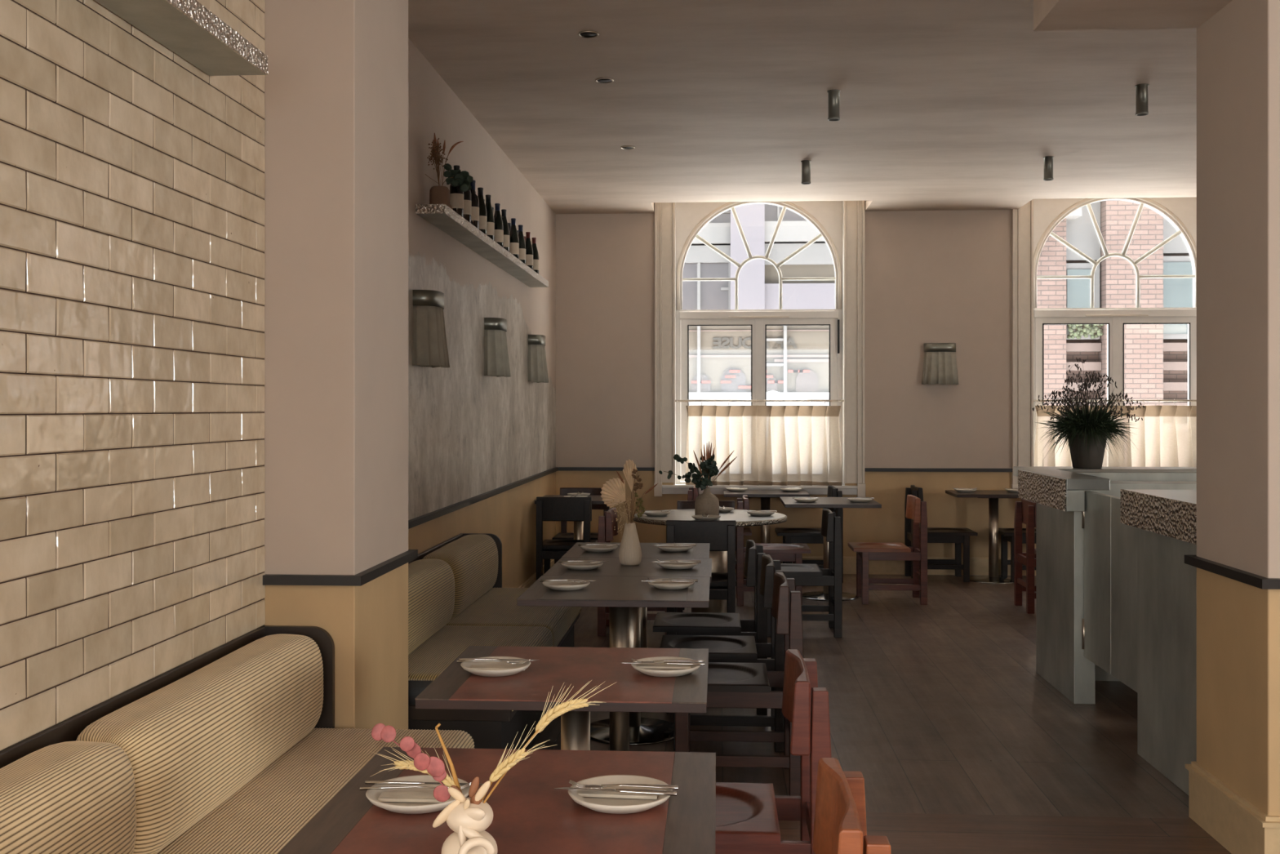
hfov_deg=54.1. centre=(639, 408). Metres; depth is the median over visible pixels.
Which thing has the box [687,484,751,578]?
dining chair
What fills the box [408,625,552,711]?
seat cushion
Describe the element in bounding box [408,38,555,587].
wall
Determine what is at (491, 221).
wine bottle
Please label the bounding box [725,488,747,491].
plate
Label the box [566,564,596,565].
napkin
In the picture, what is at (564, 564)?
plate
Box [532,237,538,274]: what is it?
wine bottle
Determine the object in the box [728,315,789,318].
vent
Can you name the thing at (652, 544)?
table knife
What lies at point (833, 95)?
ceiling spotlight
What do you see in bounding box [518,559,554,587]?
baseboard
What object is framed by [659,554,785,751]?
dining chair
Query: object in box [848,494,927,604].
dining chair
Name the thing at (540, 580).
table knife
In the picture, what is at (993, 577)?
dining table
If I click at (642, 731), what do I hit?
dining table
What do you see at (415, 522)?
trim
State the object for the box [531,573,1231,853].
floor
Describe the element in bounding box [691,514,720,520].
plate
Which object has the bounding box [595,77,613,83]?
recessed light
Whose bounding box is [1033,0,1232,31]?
ceiling beam
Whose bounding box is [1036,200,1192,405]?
brick building
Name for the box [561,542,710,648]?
dining table
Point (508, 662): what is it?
fork
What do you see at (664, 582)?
napkin
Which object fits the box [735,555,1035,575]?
baseboard
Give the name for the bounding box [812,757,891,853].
dining chair
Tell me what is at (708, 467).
bouquet
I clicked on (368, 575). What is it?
trim
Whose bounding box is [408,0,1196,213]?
ceiling
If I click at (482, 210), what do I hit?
wine bottle
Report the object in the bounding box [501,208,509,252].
wine bottle
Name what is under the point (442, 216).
wall shelf
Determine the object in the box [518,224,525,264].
wine bottle
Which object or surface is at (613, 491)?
bouquet
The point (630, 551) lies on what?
ribbed vase
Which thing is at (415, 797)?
napkin
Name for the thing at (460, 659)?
table knife
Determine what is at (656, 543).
fork
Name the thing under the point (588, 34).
recessed light
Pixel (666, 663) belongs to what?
table knife
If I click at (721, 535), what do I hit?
dining chair
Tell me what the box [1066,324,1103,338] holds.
plants
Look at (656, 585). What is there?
plate
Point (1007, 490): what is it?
plate
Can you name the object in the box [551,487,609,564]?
dining chair
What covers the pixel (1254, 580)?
trim
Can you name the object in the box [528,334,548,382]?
wall lamp
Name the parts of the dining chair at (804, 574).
leg, seat, rail, rail, backrest, leg, leg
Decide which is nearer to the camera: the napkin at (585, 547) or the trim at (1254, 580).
the trim at (1254, 580)
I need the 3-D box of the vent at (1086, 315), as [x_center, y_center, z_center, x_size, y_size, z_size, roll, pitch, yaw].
[4.185,-0.816,10.989,0.540,0.016,0.012,0,0,4]
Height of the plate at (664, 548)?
0.024 m
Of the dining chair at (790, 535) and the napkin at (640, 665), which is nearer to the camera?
the napkin at (640, 665)
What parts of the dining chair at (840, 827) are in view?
backrest, leg, leg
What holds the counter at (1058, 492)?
on the floor
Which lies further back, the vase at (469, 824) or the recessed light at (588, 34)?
the recessed light at (588, 34)
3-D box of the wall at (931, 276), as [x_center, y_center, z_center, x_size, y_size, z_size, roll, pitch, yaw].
[4.019,-0.290,11.062,9.950,3.500,0.280,0,0,4]
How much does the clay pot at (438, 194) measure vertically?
0.118 m
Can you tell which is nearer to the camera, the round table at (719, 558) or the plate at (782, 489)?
the round table at (719, 558)
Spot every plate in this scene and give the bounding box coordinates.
[365,774,470,813]
[460,656,530,676]
[542,578,590,590]
[560,560,603,569]
[563,495,587,497]
[567,493,590,496]
[568,774,672,813]
[580,543,617,551]
[631,656,700,676]
[644,511,670,515]
[647,577,694,589]
[656,543,693,551]
[656,560,697,569]
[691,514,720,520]
[719,506,733,511]
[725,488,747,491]
[746,510,774,515]
[780,488,801,491]
[794,497,818,502]
[848,497,872,502]
[954,488,977,492]
[1004,488,1017,492]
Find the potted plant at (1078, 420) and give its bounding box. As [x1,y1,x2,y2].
[1032,357,1144,463]
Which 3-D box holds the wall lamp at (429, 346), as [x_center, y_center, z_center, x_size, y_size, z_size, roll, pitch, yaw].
[-1.005,-0.383,6.094,0.138,0.363,0.322,0,0,4]
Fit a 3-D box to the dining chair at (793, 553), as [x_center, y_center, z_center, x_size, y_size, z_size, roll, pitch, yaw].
[1.001,1.064,9.456,0.545,0.792,0.424,0,0,4]
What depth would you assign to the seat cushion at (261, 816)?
3.25 m
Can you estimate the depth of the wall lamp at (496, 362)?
7.80 m
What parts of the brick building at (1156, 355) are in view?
pane, pane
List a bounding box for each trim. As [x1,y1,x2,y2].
[262,549,417,586]
[408,466,558,528]
[558,466,654,471]
[864,467,1012,471]
[1184,555,1279,589]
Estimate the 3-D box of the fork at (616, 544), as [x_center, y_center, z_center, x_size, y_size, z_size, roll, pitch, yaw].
[-0.210,0.683,6.269,0.198,0.012,0.021,0,0,-1]
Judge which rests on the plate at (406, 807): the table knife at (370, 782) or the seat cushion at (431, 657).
the table knife at (370, 782)
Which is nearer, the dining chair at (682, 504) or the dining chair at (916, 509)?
the dining chair at (682, 504)
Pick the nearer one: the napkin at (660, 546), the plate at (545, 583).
the plate at (545, 583)
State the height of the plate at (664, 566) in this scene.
0.024 m
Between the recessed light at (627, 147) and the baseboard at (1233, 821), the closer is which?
the baseboard at (1233, 821)
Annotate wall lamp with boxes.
[412,289,449,368]
[484,317,511,377]
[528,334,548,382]
[921,342,958,384]
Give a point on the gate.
(1110, 545)
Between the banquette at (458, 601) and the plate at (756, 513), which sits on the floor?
the banquette at (458, 601)
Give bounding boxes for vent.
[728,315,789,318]
[1085,314,1148,316]
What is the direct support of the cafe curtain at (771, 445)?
hanging from the curtain rod at (675, 400)
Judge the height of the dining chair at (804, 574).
0.792 m
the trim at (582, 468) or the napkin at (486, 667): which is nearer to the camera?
the napkin at (486, 667)
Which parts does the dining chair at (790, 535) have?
leg, leg, seat, rail, backrest, leg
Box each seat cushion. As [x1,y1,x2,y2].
[156,727,474,853]
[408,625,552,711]
[445,587,581,646]
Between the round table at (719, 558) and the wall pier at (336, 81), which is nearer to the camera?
the wall pier at (336, 81)
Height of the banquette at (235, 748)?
0.774 m
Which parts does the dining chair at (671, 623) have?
leg, seat, rail, rail, backrest, leg, leg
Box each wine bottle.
[449,164,463,217]
[463,190,471,222]
[470,180,479,229]
[477,187,487,235]
[485,195,494,240]
[493,203,503,247]
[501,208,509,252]
[509,217,519,259]
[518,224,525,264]
[524,231,533,269]
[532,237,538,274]
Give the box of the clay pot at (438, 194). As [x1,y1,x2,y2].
[429,185,453,209]
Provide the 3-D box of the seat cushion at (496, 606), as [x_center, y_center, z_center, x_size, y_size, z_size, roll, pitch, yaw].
[-0.696,1.061,6.386,0.673,0.134,1.220,0,0,4]
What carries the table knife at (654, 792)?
on the plate at (606, 805)
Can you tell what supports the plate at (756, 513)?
on the round table at (719, 558)
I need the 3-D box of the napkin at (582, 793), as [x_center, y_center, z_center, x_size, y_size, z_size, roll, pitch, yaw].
[-0.042,0.698,2.277,0.150,0.007,0.038,0,0,7]
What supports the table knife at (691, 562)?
on the plate at (664, 566)
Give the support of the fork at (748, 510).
on the plate at (756, 513)
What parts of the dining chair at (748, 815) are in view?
seat, rail, rail, backrest, rail, leg, leg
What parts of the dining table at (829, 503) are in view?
plate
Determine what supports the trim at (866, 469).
attached to the wall at (931, 276)
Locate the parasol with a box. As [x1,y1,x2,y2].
[727,390,817,405]
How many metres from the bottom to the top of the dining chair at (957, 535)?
0.792 m
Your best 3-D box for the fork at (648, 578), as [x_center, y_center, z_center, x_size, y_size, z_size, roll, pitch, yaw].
[0.130,0.683,4.998,0.198,0.012,0.021,0,0,2]
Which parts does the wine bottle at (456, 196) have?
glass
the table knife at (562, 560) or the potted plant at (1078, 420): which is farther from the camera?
the potted plant at (1078, 420)
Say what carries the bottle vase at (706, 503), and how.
on the round table at (719, 558)
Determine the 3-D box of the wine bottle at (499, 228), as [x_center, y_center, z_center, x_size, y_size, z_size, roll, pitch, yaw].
[-0.873,-1.117,7.669,0.073,0.274,0.073,0,0,4]
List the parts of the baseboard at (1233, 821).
moulding, moulding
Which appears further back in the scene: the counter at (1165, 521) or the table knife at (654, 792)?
the counter at (1165, 521)
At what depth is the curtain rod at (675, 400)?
11.10 m
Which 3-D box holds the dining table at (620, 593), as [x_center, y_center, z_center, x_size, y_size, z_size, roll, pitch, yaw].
[-0.082,1.087,5.001,0.719,0.746,0.662,0,0,4]
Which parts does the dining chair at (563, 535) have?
leg, seat, backrest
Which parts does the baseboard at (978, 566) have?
moulding, moulding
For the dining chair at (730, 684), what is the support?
on the floor
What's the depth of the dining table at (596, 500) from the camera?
9.97 m
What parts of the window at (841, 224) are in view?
architrave, arch moulding, sill, architrave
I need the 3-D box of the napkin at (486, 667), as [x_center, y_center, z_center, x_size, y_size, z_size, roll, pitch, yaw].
[-0.383,0.698,3.378,0.150,0.007,0.038,0,0,4]
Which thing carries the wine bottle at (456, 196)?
on the wall shelf at (442, 216)
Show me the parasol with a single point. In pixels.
(771, 395)
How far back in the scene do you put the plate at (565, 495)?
9.89 m
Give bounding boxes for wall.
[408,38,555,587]
[555,200,1035,557]
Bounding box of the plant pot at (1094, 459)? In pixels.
[1067,431,1106,468]
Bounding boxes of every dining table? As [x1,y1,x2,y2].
[277,746,715,853]
[414,645,708,750]
[516,575,710,751]
[534,494,604,539]
[542,557,711,745]
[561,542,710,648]
[723,488,809,578]
[779,496,881,600]
[945,489,1018,583]
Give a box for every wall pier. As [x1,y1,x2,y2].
[264,0,408,729]
[1196,0,1279,815]
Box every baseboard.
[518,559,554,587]
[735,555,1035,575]
[1185,760,1279,853]
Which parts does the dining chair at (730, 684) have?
leg, leg, seat, rail, rail, backrest, leg, leg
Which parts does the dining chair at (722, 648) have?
leg, seat, rail, rail, backrest, leg, leg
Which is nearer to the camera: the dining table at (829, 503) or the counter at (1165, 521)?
the counter at (1165, 521)
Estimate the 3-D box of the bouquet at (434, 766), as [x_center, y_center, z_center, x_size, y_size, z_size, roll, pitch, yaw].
[-0.227,0.527,1.916,0.383,0.222,0.043,0,0,2]
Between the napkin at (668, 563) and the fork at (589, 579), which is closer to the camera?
the fork at (589, 579)
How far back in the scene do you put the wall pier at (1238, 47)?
4.10 m
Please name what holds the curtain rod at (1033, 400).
attached to the window at (1033, 223)
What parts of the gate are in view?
panel, panel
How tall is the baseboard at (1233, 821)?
0.200 m
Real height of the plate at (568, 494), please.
0.024 m
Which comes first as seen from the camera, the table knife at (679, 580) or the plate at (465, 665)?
the plate at (465, 665)
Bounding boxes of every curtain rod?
[675,400,844,401]
[1033,400,1196,401]
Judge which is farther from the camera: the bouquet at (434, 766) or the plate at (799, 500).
the plate at (799, 500)
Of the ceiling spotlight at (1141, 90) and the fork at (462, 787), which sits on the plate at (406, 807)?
the fork at (462, 787)
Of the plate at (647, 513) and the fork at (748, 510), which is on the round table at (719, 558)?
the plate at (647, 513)
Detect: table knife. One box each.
[364,780,483,786]
[458,657,540,660]
[540,579,592,580]
[553,786,677,795]
[562,560,608,561]
[624,662,704,665]
[641,579,697,582]
[652,544,696,546]
[675,560,701,563]
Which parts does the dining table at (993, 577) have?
plate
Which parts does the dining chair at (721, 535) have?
leg, backrest, rail, rail, seat, leg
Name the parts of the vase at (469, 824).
ring handle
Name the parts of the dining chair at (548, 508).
leg, leg, rail, rail, backrest, seat, leg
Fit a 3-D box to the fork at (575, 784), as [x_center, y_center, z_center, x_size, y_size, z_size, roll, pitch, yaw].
[-0.030,0.683,2.270,0.198,0.012,0.021,0,0,5]
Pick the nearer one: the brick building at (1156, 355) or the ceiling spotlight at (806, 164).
the ceiling spotlight at (806, 164)
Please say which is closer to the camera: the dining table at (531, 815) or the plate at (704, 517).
the dining table at (531, 815)
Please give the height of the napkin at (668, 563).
0.007 m
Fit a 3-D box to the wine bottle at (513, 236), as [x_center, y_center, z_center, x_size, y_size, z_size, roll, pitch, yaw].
[-0.836,-1.117,8.268,0.073,0.274,0.073,0,0,4]
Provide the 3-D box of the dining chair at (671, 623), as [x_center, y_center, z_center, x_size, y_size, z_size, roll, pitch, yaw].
[0.347,1.064,6.180,0.545,0.792,0.424,0,0,4]
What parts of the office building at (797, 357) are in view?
orange panel, orange panel, orange panel, orange panel, frame, orange panel, frame, cornice, orange panel, orange panel, panel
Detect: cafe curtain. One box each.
[685,399,841,485]
[1033,399,1196,466]
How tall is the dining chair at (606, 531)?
0.792 m
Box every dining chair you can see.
[536,496,597,580]
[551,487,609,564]
[597,507,666,635]
[653,539,767,715]
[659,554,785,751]
[666,520,736,613]
[675,571,803,795]
[676,500,736,612]
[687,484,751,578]
[715,648,831,853]
[736,494,810,605]
[767,508,842,637]
[775,484,843,582]
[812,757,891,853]
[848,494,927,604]
[904,484,977,582]
[998,528,1035,581]
[1013,498,1035,613]
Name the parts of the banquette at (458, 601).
seat frame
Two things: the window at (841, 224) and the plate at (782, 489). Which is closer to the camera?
the plate at (782, 489)
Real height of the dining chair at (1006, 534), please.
0.792 m
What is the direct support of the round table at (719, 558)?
on the floor
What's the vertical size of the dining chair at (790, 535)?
0.792 m
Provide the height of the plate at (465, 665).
0.024 m
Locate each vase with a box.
[441,797,497,853]
[618,522,641,565]
[694,487,719,515]
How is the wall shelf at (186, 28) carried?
attached to the wall tiles
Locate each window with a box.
[653,200,865,497]
[1011,197,1196,488]
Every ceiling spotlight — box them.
[800,160,811,184]
[826,89,840,121]
[1043,155,1053,181]
[1134,84,1149,115]
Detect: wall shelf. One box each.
[94,0,267,75]
[415,204,548,287]
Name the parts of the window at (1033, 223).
architrave, arch moulding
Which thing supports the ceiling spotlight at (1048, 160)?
attached to the ceiling
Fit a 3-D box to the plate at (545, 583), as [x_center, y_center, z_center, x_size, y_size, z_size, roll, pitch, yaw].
[-0.292,0.701,4.968,0.189,0.024,0.189,0,0,4]
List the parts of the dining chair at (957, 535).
leg, rail, leg, backrest, rail, seat, leg, leg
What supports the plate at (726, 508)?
on the round table at (719, 558)
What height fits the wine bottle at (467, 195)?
0.274 m
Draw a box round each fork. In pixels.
[360,782,471,790]
[457,658,530,663]
[539,578,590,582]
[558,560,603,563]
[568,779,678,789]
[577,543,617,546]
[631,657,704,662]
[640,510,670,511]
[648,577,697,580]
[656,542,695,546]
[656,559,701,562]
[748,510,776,511]
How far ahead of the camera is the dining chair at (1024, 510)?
9.12 m
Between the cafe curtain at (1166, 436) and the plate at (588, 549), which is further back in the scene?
the cafe curtain at (1166, 436)
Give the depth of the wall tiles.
2.99 m
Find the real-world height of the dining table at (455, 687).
0.746 m
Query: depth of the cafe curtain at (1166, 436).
10.89 m
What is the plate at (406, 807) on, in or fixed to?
on the dining table at (531, 815)
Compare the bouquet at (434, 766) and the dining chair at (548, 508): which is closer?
the bouquet at (434, 766)
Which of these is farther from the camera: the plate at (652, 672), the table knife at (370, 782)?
the plate at (652, 672)
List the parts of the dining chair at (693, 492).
leg, backrest, leg, seat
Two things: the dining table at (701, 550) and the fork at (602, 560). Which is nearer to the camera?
the fork at (602, 560)
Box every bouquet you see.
[370,680,615,827]
[426,133,473,191]
[600,458,657,533]
[658,441,737,490]
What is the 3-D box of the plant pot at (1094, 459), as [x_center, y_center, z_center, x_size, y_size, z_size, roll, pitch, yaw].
[2.590,0.240,7.253,0.232,0.207,0.232,0,0,4]
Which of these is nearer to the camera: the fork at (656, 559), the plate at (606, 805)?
the plate at (606, 805)
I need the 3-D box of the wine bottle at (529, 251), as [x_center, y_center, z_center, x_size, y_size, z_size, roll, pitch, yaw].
[-0.796,-1.117,8.907,0.073,0.274,0.073,0,0,4]
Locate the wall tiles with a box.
[0,0,265,751]
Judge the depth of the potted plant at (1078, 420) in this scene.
7.19 m
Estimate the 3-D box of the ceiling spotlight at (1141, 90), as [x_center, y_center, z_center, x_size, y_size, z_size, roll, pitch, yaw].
[2.704,-1.661,6.745,0.072,0.158,0.072,0,0,4]
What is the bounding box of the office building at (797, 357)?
[680,203,835,481]
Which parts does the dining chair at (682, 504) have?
leg, backrest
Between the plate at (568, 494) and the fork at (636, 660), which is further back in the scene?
the plate at (568, 494)
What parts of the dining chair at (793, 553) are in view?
leg, leg, backrest, rail, seat, leg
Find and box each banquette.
[0,625,474,853]
[408,533,581,749]
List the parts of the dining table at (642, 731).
plate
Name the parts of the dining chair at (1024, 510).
leg, rail, backrest, leg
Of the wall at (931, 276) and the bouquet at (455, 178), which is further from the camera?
the wall at (931, 276)
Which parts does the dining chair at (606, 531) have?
leg, leg, backrest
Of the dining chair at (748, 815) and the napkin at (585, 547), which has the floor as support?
the dining chair at (748, 815)
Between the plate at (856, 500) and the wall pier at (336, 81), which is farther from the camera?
the plate at (856, 500)
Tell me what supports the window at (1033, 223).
in the wall at (931, 276)
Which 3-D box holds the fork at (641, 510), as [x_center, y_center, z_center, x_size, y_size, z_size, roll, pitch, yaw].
[0.107,0.687,8.404,0.198,0.012,0.021,0,0,-2]
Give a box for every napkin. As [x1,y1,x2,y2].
[377,791,462,802]
[469,664,524,670]
[548,583,586,586]
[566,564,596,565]
[576,786,658,799]
[585,546,615,549]
[636,663,690,668]
[651,581,688,584]
[659,546,688,547]
[661,562,693,564]
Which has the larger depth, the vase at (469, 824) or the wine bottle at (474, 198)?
the wine bottle at (474, 198)
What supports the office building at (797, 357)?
on the ground
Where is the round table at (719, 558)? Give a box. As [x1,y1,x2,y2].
[632,508,786,613]
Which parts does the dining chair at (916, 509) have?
leg, leg, seat, rail, backrest, leg, leg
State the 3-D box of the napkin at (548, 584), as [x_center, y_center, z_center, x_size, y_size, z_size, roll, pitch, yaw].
[-0.285,0.698,4.955,0.150,0.007,0.038,0,0,4]
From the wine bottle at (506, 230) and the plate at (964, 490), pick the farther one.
the plate at (964, 490)
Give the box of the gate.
[1084,490,1137,692]
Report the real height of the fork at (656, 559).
0.012 m
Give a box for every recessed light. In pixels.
[577,31,599,38]
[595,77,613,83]
[620,145,635,149]
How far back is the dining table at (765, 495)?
10.69 m
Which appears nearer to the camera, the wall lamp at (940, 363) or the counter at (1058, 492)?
the counter at (1058, 492)
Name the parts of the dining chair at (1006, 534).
leg, rail, leg, seat, rail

